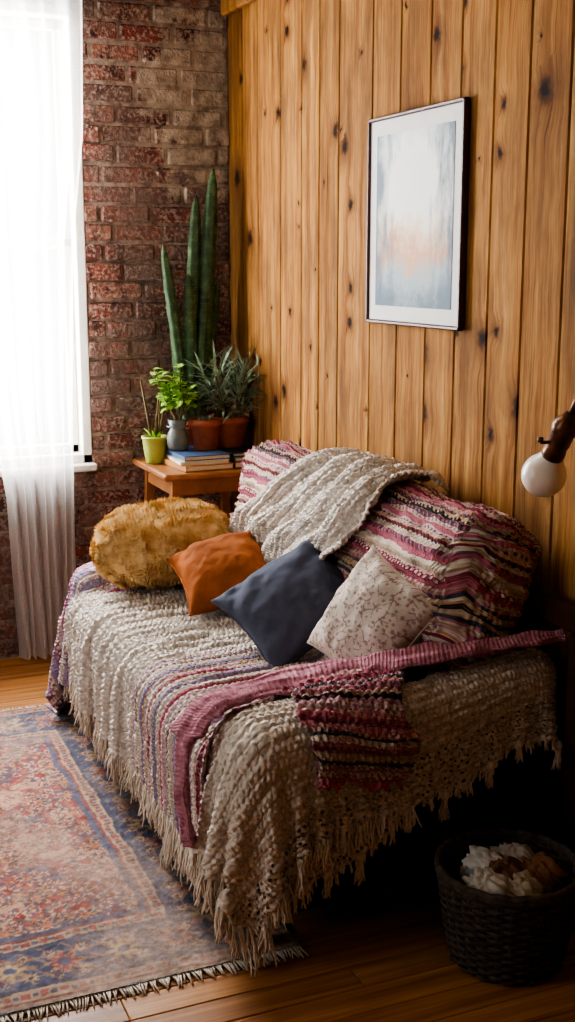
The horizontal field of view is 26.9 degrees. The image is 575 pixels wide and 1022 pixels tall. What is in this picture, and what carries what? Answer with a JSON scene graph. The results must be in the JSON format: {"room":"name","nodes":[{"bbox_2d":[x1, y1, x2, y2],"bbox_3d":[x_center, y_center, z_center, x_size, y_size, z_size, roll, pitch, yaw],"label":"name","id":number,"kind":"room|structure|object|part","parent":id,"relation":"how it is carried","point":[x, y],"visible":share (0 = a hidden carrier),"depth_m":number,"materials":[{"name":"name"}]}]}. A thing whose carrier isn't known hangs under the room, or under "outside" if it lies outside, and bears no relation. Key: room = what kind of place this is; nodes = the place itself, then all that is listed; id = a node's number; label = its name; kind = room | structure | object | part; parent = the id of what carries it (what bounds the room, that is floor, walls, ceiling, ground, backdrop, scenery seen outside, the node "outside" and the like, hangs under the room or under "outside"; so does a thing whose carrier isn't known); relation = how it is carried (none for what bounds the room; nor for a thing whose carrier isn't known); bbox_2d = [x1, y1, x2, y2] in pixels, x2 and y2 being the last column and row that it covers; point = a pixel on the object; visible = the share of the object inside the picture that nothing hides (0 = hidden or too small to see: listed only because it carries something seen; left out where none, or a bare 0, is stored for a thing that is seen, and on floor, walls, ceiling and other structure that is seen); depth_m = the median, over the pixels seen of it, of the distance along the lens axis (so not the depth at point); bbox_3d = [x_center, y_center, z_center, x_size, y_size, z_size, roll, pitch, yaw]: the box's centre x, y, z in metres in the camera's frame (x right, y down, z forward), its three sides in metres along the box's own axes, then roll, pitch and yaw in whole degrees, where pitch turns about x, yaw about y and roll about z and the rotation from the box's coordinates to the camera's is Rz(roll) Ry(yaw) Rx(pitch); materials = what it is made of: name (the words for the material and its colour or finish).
{"room":"living room","nodes":[
{"label":"living room","id":0,"kind":"room"},
{"bbox_2d":[0,0,231,658],"bbox_3d":[-1.938,-0.646,4.364,3.600,2.620,0.256,-5,13,-22],"label":"wall","id":1,"kind":"structure","parent":0,"point":[154,72],"depth_m":4.73,"materials":[{"name":"red brick"}]},
{"bbox_2d":[0,2,96,476],"bbox_3d":[-1.257,-0.997,4.516,1.004,1.753,0.185,-5,13,-22],"label":"frame","id":2,"kind":"object","parent":1,"relation":"attached to","point":[82,460],"visible":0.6,"depth_m":4.72,"materials":[{"name":"paint"}]},
{"bbox_2d":[0,17,78,454],"bbox_3d":[-1.258,-1.018,4.550,0.876,1.649,0.065,-5,13,-22],"label":"sash","id":3,"kind":"object","parent":2,"relation":"in","point":[75,444],"visible":0.2,"depth_m":4.80,"materials":[{"name":"paint"}]},
{"bbox_3d":[-1.248,-1.876,4.217,1.290,0.040,0.115,-5,13,-22],"label":"curtain rod","id":4,"kind":"object","parent":1,"relation":"attached to","visible":0},
{"bbox_2d":[0,0,82,659],"bbox_3d":[-1.004,-0.645,4.534,0.546,2.510,0.077,-5,13,-22],"label":"curtain","id":5,"kind":"object","parent":4,"relation":"hanging from","point":[62,31],"visible":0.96,"depth_m":4.52,"materials":[{"name":"white fabric"}]},
{"bbox_2d":[166,418,189,450],"bbox_3d":[-0.428,-0.298,4.677,0.092,0.120,0.092,-5,13,-22],"label":"jar","id":6,"kind":"object","parent":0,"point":[177,437],"depth_m":4.65,"materials":[{"name":"grey ceramic"}]},
{"bbox_2d":[0,654,574,1021],"bbox_3d":[-0.696,1.240,1.894,3.700,0.080,6.300,-5,13,-22],"label":"floor","id":7,"kind":"structure","parent":0,"point":[382,957],"depth_m":2.65,"materials":[{"name":"brown wood"}]},
{"bbox_2d":[0,701,308,1021],"bbox_3d":[-1.411,0.938,3.124,2.390,0.014,1.851,-5,13,-22],"label":"rug","id":8,"kind":"object","parent":7,"relation":"on","point":[89,909],"visible":0.8,"depth_m":3.01,"materials":[{"name":"fabric"}]},
{"bbox_2d":[132,458,242,520],"bbox_3d":[-0.345,0.198,4.803,0.425,0.790,0.450,-5,13,-22],"label":"side table","id":9,"kind":"object","parent":7,"relation":"on","point":[178,483],"visible":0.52,"depth_m":4.57,"materials":[{"name":"brown wood"}]},
{"bbox_3d":[-0.568,0.191,4.907,0.059,0.761,0.059,-5,13,-22],"label":"leg","id":10,"kind":"part","parent":9,"relation":"part of","materials":[{"name":"brown wood"}]},
{"bbox_2d":[140,380,166,463],"bbox_3d":[-0.520,-0.349,4.693,0.110,0.326,0.108,-5,13,-22],"label":"plant","id":11,"kind":"object","parent":9,"relation":"on","point":[154,443],"visible":0.96,"depth_m":4.68,"materials":[{"name":"green plant"}]},
{"bbox_3d":[-0.519,-0.242,4.715,0.108,0.106,0.108,-5,13,-22],"label":"pot","id":12,"kind":"part","parent":11,"relation":"part of","materials":[{"name":"ceramic"}]},
{"bbox_3d":[-0.429,0.257,4.588,0.059,0.761,0.059,-5,13,-22],"label":"leg","id":13,"kind":"part","parent":9,"relation":"part of","materials":[{"name":"brown wood"}]},
{"bbox_2d":[160,168,220,445],"bbox_3d":[-0.379,-0.773,4.757,0.253,1.129,0.129,-2,12,-11],"label":"potted cactus","id":14,"kind":"object","parent":9,"relation":"on","point":[201,307],"visible":0.82,"depth_m":4.71,"materials":[{"name":"plant"}]},
{"bbox_2d":[186,421,192,445],"bbox_3d":[-0.393,-0.295,4.862,0.112,0.150,0.112,-5,13,-22],"label":"pot","id":15,"kind":"object","parent":14,"relation":"on","point":[188,429],"depth_m":4.81,"materials":[{"name":"ceramic"}]},
{"bbox_2d":[163,445,251,472],"bbox_3d":[-0.298,-0.211,4.690,0.349,0.055,0.303,-5,13,-22],"label":"book stack","id":16,"kind":"object","parent":9,"relation":"on","point":[189,460],"visible":0.62,"depth_m":4.58,"materials":[{"name":"blue paper"}]},
{"bbox_2d":[149,363,198,450],"bbox_3d":[-0.433,-0.402,4.650,0.204,0.334,0.190,-5,13,-22],"label":"potted plant","id":17,"kind":"object","parent":16,"relation":"on","point":[177,437],"visible":1,"depth_m":4.64,"materials":[{"name":"green plant"}]},
{"bbox_2d":[189,413,220,449],"bbox_3d":[-0.323,-0.313,4.697,0.128,0.140,0.128,-5,13,-22],"label":"terracotta pot","id":18,"kind":"object","parent":16,"relation":"on","point":[204,430],"visible":1,"depth_m":4.66,"materials":[{"name":"ceramic"}]},
{"bbox_2d":[181,336,265,447],"bbox_3d":[-0.286,-0.462,4.686,0.333,0.436,0.452,-5,13,-22],"label":"potted spiky plant","id":19,"kind":"object","parent":16,"relation":"on","point":[232,431],"visible":0.98,"depth_m":4.68,"materials":[{"name":"green plant"}]},
{"bbox_3d":[-0.233,-0.319,4.774,0.160,0.122,0.160,-5,13,-22],"label":"pot","id":20,"kind":"part","parent":19,"relation":"part of","materials":[{"name":"ceramic"}]},
{"bbox_3d":[-0.256,0.165,5.037,0.059,0.761,0.059,-5,13,-22],"label":"leg","id":21,"kind":"part","parent":9,"relation":"part of","materials":[{"name":"brown wood"}]},
{"bbox_2d":[224,439,574,948],"bbox_3d":[-0.011,0.376,3.477,0.868,0.973,1.800,-5,13,-22],"label":"sofa","id":22,"kind":"object","parent":7,"relation":"on","point":[475,563],"visible":0.27,"depth_m":2.90,"materials":[{"name":"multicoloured fabric"}]},
{"bbox_2d":[45,562,181,713],"bbox_3d":[-0.506,0.446,4.130,0.624,0.560,0.520,-6,13,-26],"label":"blanket","id":23,"kind":"object","parent":22,"relation":"on","point":[84,578],"visible":0.16,"depth_m":4.06,"materials":[{"name":"purple fabric"}]},
{"bbox_2d":[63,585,263,826],"bbox_3d":[-0.317,0.526,3.679,0.616,0.444,1.075,-5,13,-22],"label":"knit throw","id":24,"kind":"object","parent":22,"relation":"on","point":[111,638],"visible":0.73,"depth_m":3.57,"materials":[{"name":"beige fabric"}]},
{"bbox_2d":[89,497,229,589],"bbox_3d":[-0.415,0.104,3.988,0.493,0.306,0.322,-5,13,-22],"label":"lumbar pillow","id":25,"kind":"object","parent":24,"relation":"on","point":[130,547],"visible":0.82,"depth_m":3.88,"materials":[{"name":"fur"}]},
{"bbox_2d":[166,531,266,615],"bbox_3d":[-0.197,0.184,3.739,0.321,0.210,0.285,-3,12,-15],"label":"velvet pillow","id":26,"kind":"object","parent":24,"relation":"on","point":[209,568],"visible":0.73,"depth_m":3.65,"materials":[{"name":"orange fabric"}]},
{"bbox_2d":[228,447,449,562],"bbox_3d":[0.097,0.067,3.689,0.426,0.547,0.974,-5,13,-22],"label":"throw blanket","id":27,"kind":"object","parent":22,"relation":"on","point":[324,497],"visible":0.62,"depth_m":3.48,"materials":[{"name":"beige fabric"}]},
{"bbox_2d":[126,628,566,900],"bbox_3d":[0.089,0.548,3.074,0.955,0.605,0.834,-5,13,-22],"label":"striped blanket","id":28,"kind":"object","parent":22,"relation":"on","point":[354,708],"visible":0.93,"depth_m":2.81,"materials":[{"name":"fabric"}]},
{"bbox_2d":[211,541,344,666],"bbox_3d":[0.023,0.261,3.345,0.400,0.317,0.294,-5,13,-22],"label":"linen pillow","id":29,"kind":"object","parent":28,"relation":"on","point":[280,604],"visible":0.77,"depth_m":3.27,"materials":[{"name":"fabric"}]},
{"bbox_2d":[159,648,562,976],"bbox_3d":[0.155,0.679,2.829,1.007,0.631,0.513,1,12,3],"label":"throw","id":30,"kind":"object","parent":22,"relation":"on","point":[261,797],"visible":0.79,"depth_m":2.71,"materials":[{"name":"beige fabric"}]},
{"bbox_3d":[-0.052,0.582,3.556,0.820,0.380,1.660,-5,13,-22],"label":"seat","id":31,"kind":"part","parent":22,"relation":"part of","materials":[{"name":"beige fabric"}]},
{"bbox_2d":[307,545,437,658],"bbox_3d":[0.209,0.283,3.005,0.203,0.343,0.367,-8,14,-34],"label":"floral pillow","id":32,"kind":"object","parent":22,"relation":"on","point":[375,610],"visible":0.8,"depth_m":2.94,"materials":[{"name":"fabric"}]},
{"bbox_3d":[0.248,0.636,2.882,0.810,0.535,0.190,-5,13,-22],"label":"arm","id":33,"kind":"part","parent":22,"relation":"part of","materials":[{"name":"beige fabric"}]},
{"bbox_3d":[0.680,0.586,2.926,0.050,0.745,0.190,-5,13,-22],"label":"wood frame","id":34,"kind":"part","parent":22,"relation":"part of","materials":[{"name":"brown wood"}]},
{"bbox_2d":[434,828,574,986],"bbox_3d":[0.500,0.900,2.735,0.334,0.241,0.334,-3,12,-14],"label":"wicker basket","id":35,"kind":"object","parent":7,"relation":"on","point":[509,918],"visible":1,"depth_m":2.64,"materials":[{"name":"wicker"}]},
{"bbox_2d":[227,0,574,863],"bbox_3d":[0.977,-0.226,2.317,0.146,2.632,6.300,-5,13,-22],"label":"wall","id":36,"kind":"structure","parent":0,"point":[470,406],"depth_m":3.47,"materials":[{"name":"brown wood"}]},
{"bbox_2d":[221,0,256,15],"bbox_3d":[0.895,-1.443,2.023,0.050,0.114,5.884,-5,13,-22],"label":"trim","id":37,"kind":"structure","parent":36,"relation":"attached to","point":[228,7],"depth_m":4.57,"materials":[{"name":"brown wood"}]},
{"bbox_2d":[365,96,469,330],"bbox_3d":[0.362,-0.841,3.461,0.018,0.609,0.565,-5,13,-22],"label":"framed picture","id":38,"kind":"object","parent":36,"relation":"attached to","point":[417,160],"visible":1,"depth_m":3.43,"materials":[{"name":"white paper"}]},
{"bbox_2d":[375,121,455,309],"bbox_3d":[0.360,-0.841,3.460,0.001,0.499,0.455,-5,13,-22],"label":"print","id":39,"kind":"object","parent":38,"relation":"attached to","point":[415,162],"depth_m":3.44},
{"bbox_2d":[521,399,574,496],"bbox_3d":[0.667,-0.196,2.668,0.328,0.369,0.125,11,16,43],"label":"wall lamp","id":40,"kind":"object","parent":36,"relation":"attached to","point":[544,474],"visible":1,"depth_m":2.73,"materials":[{"name":"beige glass"}]},
{"bbox_3d":[0.594,-0.098,2.776,0.104,0.134,0.103,4,12,17],"label":"globe bulb","id":41,"kind":"part","parent":40,"relation":"part of","materials":[{"name":"beige glass"}]},
{"bbox_2d":[537,399,574,462],"bbox_3d":[0.691,-0.235,2.643,0.272,0.283,0.091,7,13,30],"label":"lamp arm","id":42,"kind":"object","parent":40,"relation":"attached to","point":[561,435],"depth_m":2.69,"materials":[{"name":"brown wood"}]}
]}

